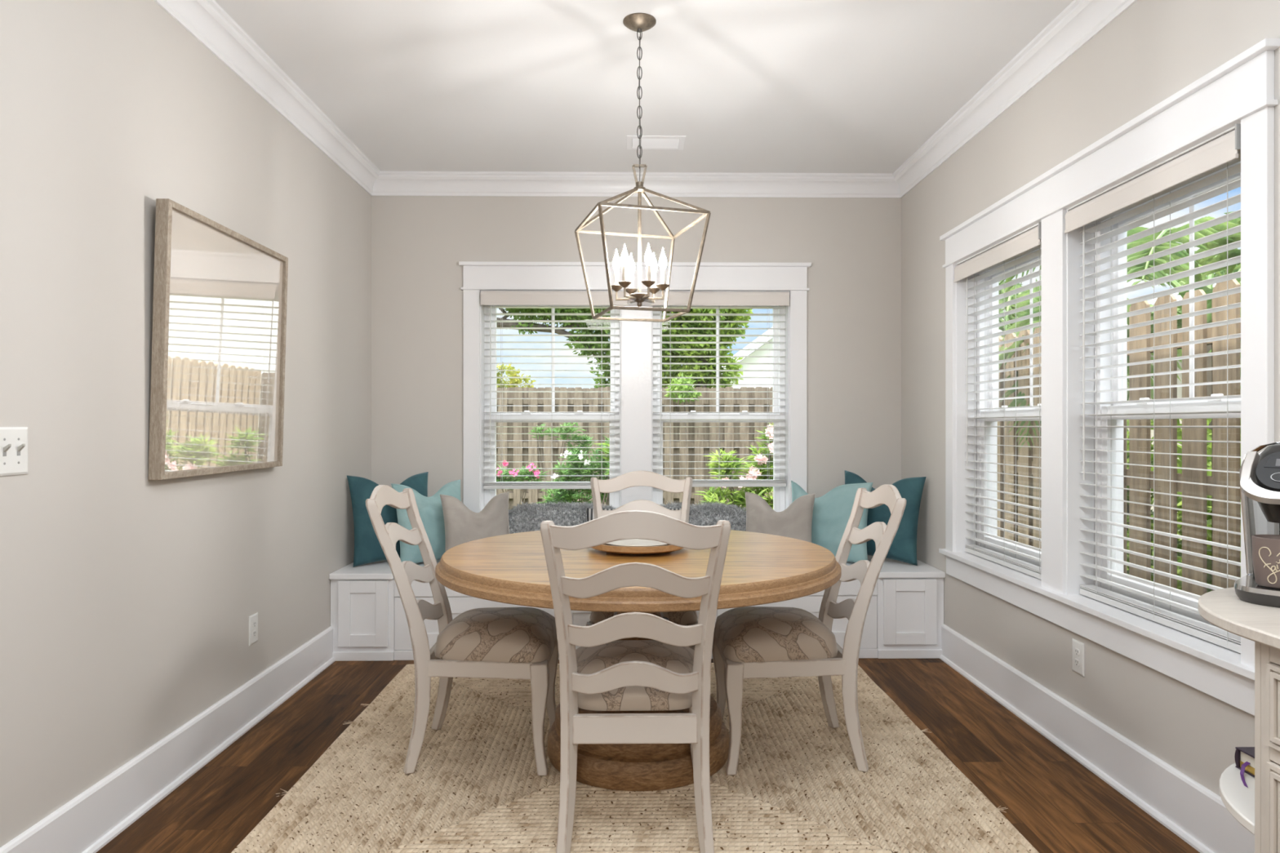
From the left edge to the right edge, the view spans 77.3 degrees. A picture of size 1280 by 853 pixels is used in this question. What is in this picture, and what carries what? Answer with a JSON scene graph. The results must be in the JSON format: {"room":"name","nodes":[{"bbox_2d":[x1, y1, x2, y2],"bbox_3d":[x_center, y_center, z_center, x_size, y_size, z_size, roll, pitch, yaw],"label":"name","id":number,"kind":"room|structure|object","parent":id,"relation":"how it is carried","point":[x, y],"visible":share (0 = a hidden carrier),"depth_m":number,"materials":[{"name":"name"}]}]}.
{"room":"dining room","nodes":[
{"label":"dining room","id":0,"kind":"room"},
{"bbox_2d":[0,0,371,847],"bbox_3d":[-1.665,-0.150,0.805,0.200,2.740,8.460,0,0,-1],"label":"wall","id":1,"kind":"structure","parent":0,"point":[128,599],"depth_m":2.51,"materials":[{"name":"grey paint"}]},
{"bbox_2d":[0,426,27,475],"bbox_3d":[-1.573,0.062,1.998,0.019,0.119,0.088,0,0,-1],"label":"switch plate","id":2,"kind":"object","parent":1,"relation":"attached to","point":[13,440],"visible":1,"depth_m":2.00,"materials":[{"name":"white plastic"}]},
{"bbox_2d":[0,626,335,852],"bbox_3d":[-1.545,1.131,0.475,0.030,0.178,7.395,0,0,-1],"label":"baseboard","id":3,"kind":"structure","parent":1,"relation":"attached to","point":[86,824],"depth_m":2.67,"materials":[{"name":"white paint"}]},
{"bbox_2d":[147,198,288,479],"bbox_3d":[-1.563,-0.282,3.039,0.067,0.910,0.910,0,0,-1],"label":"wall mirror","id":4,"kind":"object","parent":1,"relation":"attached to","point":[220,304],"visible":1,"depth_m":2.91,"materials":[{"name":"clear mirror"}]},
{"bbox_2d":[248,612,257,645],"bbox_3d":[-1.598,0.838,3.312,0.008,0.120,0.076,0,0,-1],"label":"wall outlet","id":5,"kind":"object","parent":1,"relation":"attached to","point":[253,619],"visible":1,"depth_m":3.30,"materials":[{"name":"white plastic"}]},
{"bbox_2d":[252,630,256,637],"bbox_3d":[-1.596,0.858,3.312,0.002,0.025,0.033,0,0,-1],"label":"receptacle","id":6,"kind":"object","parent":5,"relation":"attached to","point":[254,632],"depth_m":3.31,"materials":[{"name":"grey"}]},
{"bbox_2d":[252,621,256,627],"bbox_3d":[-1.596,0.819,3.312,0.002,0.025,0.033,0,0,-1],"label":"receptacle","id":7,"kind":"object","parent":5,"relation":"attached to","point":[254,623],"depth_m":3.31,"materials":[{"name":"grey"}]},
{"bbox_2d":[153,0,380,195],"bbox_3d":[-1.526,-1.458,0.807,0.078,0.125,8.060,0,0,-1],"label":"trim","id":8,"kind":"structure","parent":1,"relation":"attached to","point":[206,20],"depth_m":3.36,"materials":[{"name":"white paint"}]},
{"bbox_2d":[371,195,901,502],"bbox_3d":[-0.017,-0.150,4.960,3.220,2.740,0.200,0,0,-1],"label":"wall","id":9,"kind":"structure","parent":0,"point":[852,246],"depth_m":4.86,"materials":[{"name":"grey paint"}]},
{"bbox_2d":[484,305,620,508],"bbox_3d":[-0.543,-0.091,4.997,0.842,1.456,0.090,0,0,-1],"label":"window","id":10,"kind":"structure","parent":9,"relation":"in","point":[490,475],"depth_m":4.96,"materials":[{"name":"white plastic"}]},
{"bbox_2d":[483,305,619,488],"bbox_3d":[-0.542,-0.217,4.912,0.830,1.199,0.066,0,0,-1],"label":"window blind","id":11,"kind":"object","parent":10,"relation":"attached to","point":[487,485],"visible":0.73,"depth_m":4.91,"materials":[{"name":"white plastic"}]},
{"bbox_2d":[480,290,789,306],"bbox_3d":[-0.028,-0.772,4.835,1.859,0.088,0.055,0,0,-1],"label":"roller shade","id":12,"kind":"object","parent":9,"relation":"attached to","point":[487,297],"visible":0.91,"depth_m":4.81,"materials":[{"name":"white fabric"}]},
{"bbox_2d":[458,261,811,512],"bbox_3d":[-0.027,-0.114,4.888,2.131,1.754,0.145,0,0,-1],"label":"trim","id":13,"kind":"structure","parent":9,"relation":"attached to","point":[636,336],"depth_m":4.84,"materials":[{"name":"white paint"}]},
{"bbox_2d":[371,171,901,198],"bbox_3d":[-0.015,-1.458,4.821,3.220,0.125,0.078,0,0,-1],"label":"trim","id":14,"kind":"structure","parent":9,"relation":"attached to","point":[500,184],"depth_m":4.83,"materials":[{"name":"white paint"}]},
{"bbox_2d":[652,305,785,511],"bbox_3d":[0.488,-0.091,5.013,0.829,1.456,0.090,0,0,-1],"label":"window","id":15,"kind":"structure","parent":9,"relation":"in","point":[779,454],"depth_m":4.97,"materials":[{"name":"white plastic"}]},
{"bbox_2d":[653,305,786,486],"bbox_3d":[0.489,-0.224,4.927,0.817,1.187,0.066,0,0,-1],"label":"window blind","id":16,"kind":"object","parent":15,"relation":"attached to","point":[718,482],"visible":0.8,"depth_m":4.93,"materials":[{"name":"white plastic"}]},
{"bbox_2d":[214,0,1073,173],"bbox_3d":[0.045,-1.595,0.831,3.620,0.150,8.460,0,0,-1],"label":"ceiling","id":17,"kind":"structure","parent":0,"point":[549,86],"depth_m":3.46,"materials":[{"name":"white paint"}]},
{"bbox_2d":[574,13,711,322],"bbox_3d":[-0.002,-0.968,3.000,0.415,1.105,0.415,0,0,-16],"label":"lantern chandelier","id":18,"kind":"object","parent":17,"relation":"hanging from","point":[637,22],"visible":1,"depth_m":2.99,"materials":[{"name":"silver metal"}]},
{"bbox_2d":[626,135,685,150],"bbox_3d":[0.084,-1.514,4.277,0.310,0.012,0.200,0,0,-1],"label":"ceiling vent","id":19,"kind":"object","parent":17,"relation":"in","point":[647,142],"visible":1,"depth_m":4.25,"materials":[{"name":"white metal"}]},
{"bbox_2d":[96,657,1199,852],"bbox_3d":[0.045,1.280,0.831,3.620,0.120,8.460,0,0,-1],"label":"floor","id":20,"kind":"structure","parent":0,"point":[1058,805],"depth_m":2.85,"materials":[{"name":"brown wood"}]},
{"bbox_2d":[328,560,395,661],"bbox_3d":[-1.454,0.993,4.495,0.330,0.455,0.686,0,0,-1],"label":"storage bench","id":21,"kind":"object","parent":20,"relation":"on","point":[362,597],"visible":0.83,"depth_m":4.16,"materials":[{"name":"white paint"}]},
{"bbox_2d":[346,471,428,567],"bbox_3d":[-1.401,0.515,4.534,0.500,0.494,0.176,0,0,-45],"label":"throw pillow","id":22,"kind":"object","parent":21,"relation":"on","point":[367,548],"visible":0.33,"depth_m":4.39,"materials":[{"name":"teal fabric"}]},
{"bbox_2d":[231,662,1039,852],"bbox_3d":[-0.024,1.213,2.970,2.366,0.014,2.240,0,0,-1],"label":"braided rug","id":23,"kind":"object","parent":20,"relation":"on","point":[357,797],"visible":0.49,"depth_m":2.65,"materials":[{"name":"fabric"}]},
{"bbox_2d":[365,484,558,776],"bbox_3d":[-0.648,0.712,2.996,0.657,0.988,0.503,0,0,-1],"label":"dining chair","id":24,"kind":"object","parent":23,"relation":"on","point":[488,642],"visible":0.98,"depth_m":2.80,"materials":[{"name":"white paint"}]},
{"bbox_2d":[434,607,556,662],"bbox_3d":[-0.531,0.757,2.997,0.424,0.126,0.456,0,0,-1],"label":"seat cushion","id":25,"kind":"object","parent":24,"relation":"on","point":[488,634],"depth_m":2.83,"materials":[{"name":"beige fabric"}]},
{"bbox_2d":[540,510,730,852],"bbox_3d":[-0.016,0.712,2.402,0.503,0.988,0.657,0,0,-1],"label":"dining chair","id":26,"kind":"object","parent":23,"relation":"on","point":[607,673],"visible":1,"depth_m":2.23,"materials":[{"name":"white paint"}]},
{"bbox_2d":[575,640,694,711],"bbox_3d":[-0.017,0.757,2.518,0.456,0.126,0.424,0,0,-1],"label":"seat cushion","id":27,"kind":"object","parent":26,"relation":"on","point":[679,660],"depth_m":2.39,"materials":[{"name":"beige fabric"}]},
{"bbox_2d":[435,529,841,791],"bbox_3d":[-0.006,0.833,2.975,1.464,0.747,1.464,0,0,-1],"label":"dining table","id":28,"kind":"object","parent":23,"relation":"on","point":[759,568],"visible":0.47,"depth_m":2.66,"materials":[{"name":"brown wood"}]},
{"bbox_2d":[591,538,684,555],"bbox_3d":[-0.006,0.439,2.975,0.376,0.038,0.376,0,0,-1],"label":"round tray","id":29,"kind":"object","parent":28,"relation":"on","point":[633,546],"visible":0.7,"depth_m":2.84,"materials":[{"name":"brown wood"}]},
{"bbox_2d":[659,612,668,620],"bbox_3d":[0.107,0.696,2.857,0.158,0.147,0.037,0,0,42],"label":"tassel","id":30,"kind":"object","parent":28,"relation":"hanging from","point":[661,613],"visible":0.17,"depth_m":2.87,"materials":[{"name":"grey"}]},
{"bbox_2d":[586,470,697,650],"bbox_3d":[0.012,0.712,3.639,0.503,0.988,0.657,0,0,-1],"label":"dining chair","id":31,"kind":"object","parent":23,"relation":"on","point":[634,478],"visible":0.25,"depth_m":3.90,"materials":[{"name":"white paint"}]},
{"bbox_2d":[590,610,697,624],"bbox_3d":[0.014,0.757,3.523,0.456,0.126,0.424,0,0,-1],"label":"seat cushion","id":32,"kind":"object","parent":31,"relation":"on","point":[677,617],"depth_m":3.32,"materials":[{"name":"beige fabric"}]},
{"bbox_2d":[711,484,906,775],"bbox_3d":[0.621,0.712,3.010,0.657,0.988,0.503,0,0,-1],"label":"dining chair","id":33,"kind":"object","parent":23,"relation":"on","point":[748,642],"visible":0.98,"depth_m":2.82,"materials":[{"name":"white paint"}]},
{"bbox_2d":[714,606,837,662],"bbox_3d":[0.504,0.757,3.008,0.424,0.126,0.456,0,0,-1],"label":"seat cushion","id":34,"kind":"object","parent":33,"relation":"on","point":[745,634],"depth_m":2.84,"materials":[{"name":"beige fabric"}]},
{"bbox_2d":[394,559,877,660],"bbox_3d":[-0.021,0.993,4.522,2.534,0.455,0.674,0,0,-1],"label":"window bench","id":35,"kind":"object","parent":20,"relation":"on","point":[460,603],"visible":0.25,"depth_m":4.19,"materials":[{"name":"white paint"}]},
{"bbox_2d":[391,480,461,563],"bbox_3d":[-1.171,0.537,4.511,0.182,0.450,0.452,0,0,45],"label":"throw pillow","id":36,"kind":"object","parent":35,"relation":"on","point":[430,508],"visible":0.52,"depth_m":4.44,"materials":[{"name":"teal fabric"}]},
{"bbox_2d":[440,491,509,551],"bbox_3d":[-0.898,0.567,4.439,0.400,0.390,0.168,0,0,-29],"label":"throw pillow","id":37,"kind":"object","parent":35,"relation":"on","point":[463,525],"visible":0.59,"depth_m":4.39,"materials":[{"name":"beige fabric"}]},
{"bbox_2d":[508,498,617,533],"bbox_3d":[-0.431,0.593,4.646,0.823,0.357,0.337,0,0,-1],"label":"bolster","id":38,"kind":"object","parent":35,"relation":"on","point":[523,517],"visible":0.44,"depth_m":4.58,"materials":[{"name":"grey fabric"}]},
{"bbox_2d":[586,508,681,521],"bbox_3d":[-0.021,0.609,4.444,0.560,0.305,0.139,0,0,-1],"label":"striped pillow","id":39,"kind":"object","parent":35,"relation":"on","point":[590,513],"visible":0.03,"depth_m":4.46,"materials":[{"name":"fabric"}]},
{"bbox_2d":[660,500,746,531],"bbox_3d":[0.328,0.598,4.660,0.757,0.344,0.324,0,0,-1],"label":"bolster","id":40,"kind":"object","parent":35,"relation":"on","point":[708,513],"visible":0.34,"depth_m":4.60,"materials":[{"name":"grey fabric"}]},
{"bbox_2d":[744,491,815,542],"bbox_3d":[0.771,0.567,4.466,0.401,0.390,0.168,0,0,20],"label":"throw pillow","id":41,"kind":"object","parent":35,"relation":"on","point":[795,522],"visible":0.62,"depth_m":4.42,"materials":[{"name":"beige fabric"}]},
{"bbox_2d":[791,480,872,562],"bbox_3d":[1.068,0.537,4.547,0.485,0.450,0.191,0,0,27],"label":"throw pillow","id":42,"kind":"object","parent":35,"relation":"on","point":[832,511],"visible":0.54,"depth_m":4.47,"materials":[{"name":"teal fabric"}]},
{"bbox_2d":[867,555,945,658],"bbox_3d":[1.423,0.993,4.538,0.352,0.455,0.686,0,0,-1],"label":"storage bench","id":43,"kind":"object","parent":20,"relation":"on","point":[910,597],"visible":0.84,"depth_m":4.21,"materials":[{"name":"white paint"}]},
{"bbox_2d":[844,470,926,565],"bbox_3d":[1.365,0.510,4.562,0.515,0.500,0.166,0,0,44],"label":"throw pillow","id":44,"kind":"object","parent":43,"relation":"on","point":[903,548],"visible":0.32,"depth_m":4.41,"materials":[{"name":"teal fabric"}]},
{"bbox_2d":[1198,586,1279,852],"bbox_3d":[1.375,0.790,1.046,0.550,0.860,1.550,0,0,-1],"label":"console table","id":45,"kind":"object","parent":20,"relation":"on","point":[1256,807],"visible":0.92,"depth_m":1.45,"materials":[{"name":"laminate"}]},
{"bbox_2d":[1219,763,1254,835],"bbox_3d":[1.382,0.740,1.629,0.518,0.020,0.323,0,0,-1],"label":"shelf","id":46,"kind":"object","parent":45,"relation":"attached to","point":[1238,799],"depth_m":1.58,"materials":[{"name":"white wood"}]},
{"bbox_2d":[1198,586,1279,649],"bbox_3d":[1.375,0.372,1.046,0.550,0.024,1.550,0,0,-1],"label":"countertop","id":47,"kind":"structure","parent":45,"relation":"on","point":[1222,608],"depth_m":1.53,"materials":[{"name":"stone"}]},
{"bbox_2d":[1233,441,1279,608],"bbox_3d":[1.353,0.196,1.670,0.272,0.327,0.180,0,0,-42],"label":"coffee maker","id":48,"kind":"object","parent":47,"relation":"on","point":[1260,475],"visible":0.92,"depth_m":1.63,"materials":[{"name":"grey plastic"}]},
{"bbox_2d":[1251,534,1279,588],"bbox_3d":[1.305,0.274,1.624,0.105,0.099,0.086,0,0,-1],"label":"mug","id":49,"kind":"object","parent":48,"relation":"on","point":[1265,548],"visible":1,"depth_m":1.61,"materials":[{"name":"brown ceramic"}]},
{"bbox_2d":[1260,585,1279,590],"bbox_3d":[1.308,0.341,1.614,0.080,0.031,0.088,0,0,-42],"label":"drip tray","id":50,"kind":"object","parent":48,"relation":"on","point":[1261,587],"depth_m":1.60,"materials":[{"name":"black plastic"}]},
{"bbox_2d":[1234,746,1254,787],"bbox_3d":[1.324,0.708,1.611,0.195,0.044,0.212,0,0,-1],"label":"book","id":51,"kind":"object","parent":45,"relation":"on","point":[1244,757],"visible":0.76,"depth_m":1.69,"materials":[{"name":"black paper"}]},
{"bbox_2d":[901,0,1279,796],"bbox_3d":[1.754,-0.150,0.856,0.200,2.740,8.460,0,0,-1],"label":"wall","id":52,"kind":"structure","parent":0,"point":[1153,50],"depth_m":3.03,"materials":[{"name":"grey paint"}]},
{"bbox_2d":[976,247,1040,566],"bbox_3d":[1.758,-0.091,3.630,0.090,1.456,0.858,0,0,-1],"label":"window","id":53,"kind":"structure","parent":52,"relation":"in","point":[1026,411],"depth_m":4.00,"materials":[{"name":"white plastic"}]},
{"bbox_2d":[953,222,1040,282],"bbox_3d":[1.618,-0.773,3.624,0.058,0.091,0.848,0,0,-1],"label":"roller shade","id":54,"kind":"object","parent":53,"relation":"attached to","point":[1030,239],"visible":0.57,"depth_m":3.55,"materials":[{"name":"white fabric"}]},
{"bbox_2d":[964,239,1040,579],"bbox_3d":[1.673,-0.092,3.628,0.065,1.450,0.846,0,0,-1],"label":"window blind","id":55,"kind":"object","parent":53,"relation":"attached to","point":[1034,571],"visible":0.59,"depth_m":3.63,"materials":[{"name":"white plastic"}]},
{"bbox_2d":[893,0,1137,198],"bbox_3d":[1.615,-1.458,0.854,0.078,0.125,8.060,0,0,-1],"label":"trim","id":56,"kind":"structure","parent":52,"relation":"attached to","point":[1081,20],"depth_m":3.37,"materials":[{"name":"white paint"}]},
{"bbox_2d":[1071,638,1084,676],"bbox_3d":[1.619,0.854,2.959,0.008,0.120,0.076,0,0,-1],"label":"wall outlet","id":57,"kind":"object","parent":52,"relation":"attached to","point":[1077,647],"visible":1,"depth_m":2.95,"materials":[{"name":"white plastic"}]},
{"bbox_2d":[1074,658,1079,666],"bbox_3d":[1.617,0.874,2.959,0.002,0.025,0.033,0,0,-1],"label":"receptacle","id":58,"kind":"object","parent":57,"relation":"attached to","point":[1077,661],"depth_m":2.96,"materials":[{"name":"grey plastic"}]},
{"bbox_2d":[1074,648,1079,656],"bbox_3d":[1.617,0.835,2.959,0.002,0.025,0.033,0,0,-1],"label":"receptacle","id":59,"kind":"object","parent":57,"relation":"attached to","point":[1077,651],"depth_m":2.96,"materials":[{"name":"grey plastic"}]},
{"bbox_2d":[939,624,1254,852],"bbox_3d":[1.644,1.131,0.522,0.030,0.178,7.395,0,0,-1],"label":"baseboard","id":60,"kind":"structure","parent":52,"relation":"attached to","point":[1197,815],"depth_m":2.73,"materials":[{"name":"white paint"}]},
{"bbox_2d":[938,38,1279,715],"bbox_3d":[1.649,-0.114,3.108,0.145,1.754,2.140,0,0,-1],"label":"trim","id":61,"kind":"structure","parent":52,"relation":"attached to","point":[1241,90],"depth_m":3.03,"materials":[{"name":"white paint"}]},
{"bbox_2d":[1094,160,1240,626],"bbox_3d":[1.774,-0.091,2.596,0.090,1.456,0.871,0,0,-1],"label":"window","id":62,"kind":"structure","parent":52,"relation":"in","point":[1233,404],"depth_m":2.97,"materials":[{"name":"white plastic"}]},
{"bbox_2d":[1064,123,1240,233],"bbox_3d":[1.634,-0.773,2.591,0.058,0.091,0.861,0,0,-1],"label":"roller shade","id":63,"kind":"object","parent":62,"relation":"attached to","point":[1222,150],"visible":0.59,"depth_m":2.48,"materials":[{"name":"white fabric"}]},
{"bbox_2d":[1080,149,1240,653],"bbox_3d":[1.688,-0.092,2.595,0.065,1.450,0.859,0,0,-1],"label":"window blind","id":64,"kind":"object","parent":62,"relation":"attached to","point":[1215,635],"visible":0.56,"depth_m":2.58,"materials":[{"name":"white plastic"}]},
{"label":"outside","id":65,"kind":"structure","parent":0,"visible":0},
{"bbox_3d":[4.749,1.520,16.972,70.000,0.300,56.200,0,0,-1],"label":"ground","id":66,"kind":"structure","parent":65,"visible":0},
{"bbox_2d":[496,364,536,388],"bbox_3d":[-2.489,0.097,14.451,1.232,2.545,0.549,0,0,-1],"label":"tree","id":67,"kind":"object","parent":66,"relation":"on","point":[513,380],"visible":0.36,"depth_m":14.43,"materials":[{"name":"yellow plant"}]},
{"bbox_2d":[496,460,548,510],"bbox_3d":[-1.639,0.902,10.381,0.944,0.944,0.501,0,0,-1],"label":"shrub","id":68,"kind":"object","parent":66,"relation":"on","point":[531,474],"visible":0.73,"depth_m":10.31,"materials":[{"name":"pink plant"}]},
{"bbox_2d":[496,307,610,388],"bbox_3d":[-2.666,-0.713,14.981,6.192,4.389,1.381,0,0,-1],"label":"oak tree","id":69,"kind":"object","parent":66,"relation":"on","point":[560,331],"visible":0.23,"depth_m":14.87,"materials":[{"name":"green plant"}]},
{"bbox_2d":[528,422,597,504],"bbox_3d":[-1.065,0.631,10.811,0.961,1.487,0.543,0,0,13],"label":"shrub","id":70,"kind":"object","parent":66,"relation":"on","point":[539,429],"visible":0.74,"depth_m":10.77,"materials":[{"name":"green plant"}]},
{"bbox_2d":[537,435,609,505],"bbox_3d":[-0.651,0.733,9.596,1.175,1.286,0.683,0,0,-1],"label":"shrub","id":71,"kind":"object","parent":66,"relation":"on","point":[559,495],"visible":0.53,"depth_m":9.52,"materials":[{"name":"green plant"}]},
{"bbox_2d":[594,439,609,506],"bbox_3d":[-0.221,0.720,6.210,0.580,1.306,0.364,0,0,-1],"label":"shrub","id":72,"kind":"object","parent":66,"relation":"on","point":[606,450],"visible":0.05,"depth_m":6.19,"materials":[{"name":"green plant"}]},
{"bbox_2d":[496,386,773,509],"bbox_3d":[-3.345,0.359,12.452,11.820,1.962,0.088,0,0,-1],"label":"wooden fence","id":73,"kind":"object","parent":66,"relation":"on","point":[535,495],"visible":0.14,"depth_m":12.47,"materials":[{"name":"beige wood"}]},
{"bbox_2d":[664,373,702,479],"bbox_3d":[0.642,0.265,12.214,0.627,2.212,0.571,0,0,41],"label":"tree","id":74,"kind":"object","parent":66,"relation":"on","point":[681,388],"visible":0.86,"depth_m":12.19,"materials":[{"name":"green plant"}]},
{"bbox_2d":[662,308,753,388],"bbox_3d":[0.791,-0.919,14.219,2.512,4.789,1.613,0,0,-13],"label":"dense tree","id":75,"kind":"object","parent":66,"relation":"on","point":[664,325],"visible":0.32,"depth_m":13.96,"materials":[{"name":"green plant"}]},
{"bbox_2d":[693,422,773,511],"bbox_3d":[0.983,0.666,7.391,0.995,1.419,0.677,0,0,-1],"label":"shrub","id":76,"kind":"object","parent":66,"relation":"on","point":[759,468],"visible":0.41,"depth_m":7.37,"materials":[{"name":"green plant"}]},
{"bbox_2d":[692,305,1011,388],"bbox_3d":[6.754,-1.805,25.028,9.450,6.350,10.750,0,0,-1],"label":"house","id":77,"kind":"structure","parent":66,"relation":"on","point":[761,339],"depth_m":20.05,"materials":[{"name":"white"}]},
{"bbox_2d":[998,268,1186,388],"bbox_3d":[3.791,-0.163,8.265,3.021,3.071,3.483,0,0,-1],"label":"palm tree","id":78,"kind":"object","parent":66,"relation":"on","point":[1147,277],"visible":0.08,"depth_m":7.14,"materials":[{"name":"green plant"}]},
{"bbox_2d":[997,279,1240,595],"bbox_3d":[2.606,0.344,4.989,0.088,1.992,15.040,0,0,-1],"label":"wooden fence","id":79,"kind":"object","parent":66,"relation":"on","point":[1233,374],"visible":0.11,"depth_m":3.91,"materials":[{"name":"beige wood"}]},
{"bbox_2d":[998,211,1240,501],"bbox_3d":[3.843,-0.024,5.416,3.251,2.794,3.043,0,0,-1],"label":"tree","id":80,"kind":"object","parent":66,"relation":"on","point":[1235,222],"visible":0.22,"depth_m":5.05,"materials":[{"name":"green plant"}]},
{"bbox_2d":[1126,417,1240,592],"bbox_3d":[3.543,0.592,5.150,1.349,1.795,6.103,0,0,-1],"label":"shrub","id":81,"kind":"object","parent":66,"relation":"on","point":[1208,420],"visible":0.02,"depth_m":4.99,"materials":[{"name":"green plant"}]},
{"bbox_2d":[1126,281,1240,512],"bbox_3d":[10.950,-0.655,10.164,6.800,4.050,12.800,0,0,-1],"label":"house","id":82,"kind":"structure","parent":66,"relation":"on","point":[1178,297],"depth_m":11.94,"materials":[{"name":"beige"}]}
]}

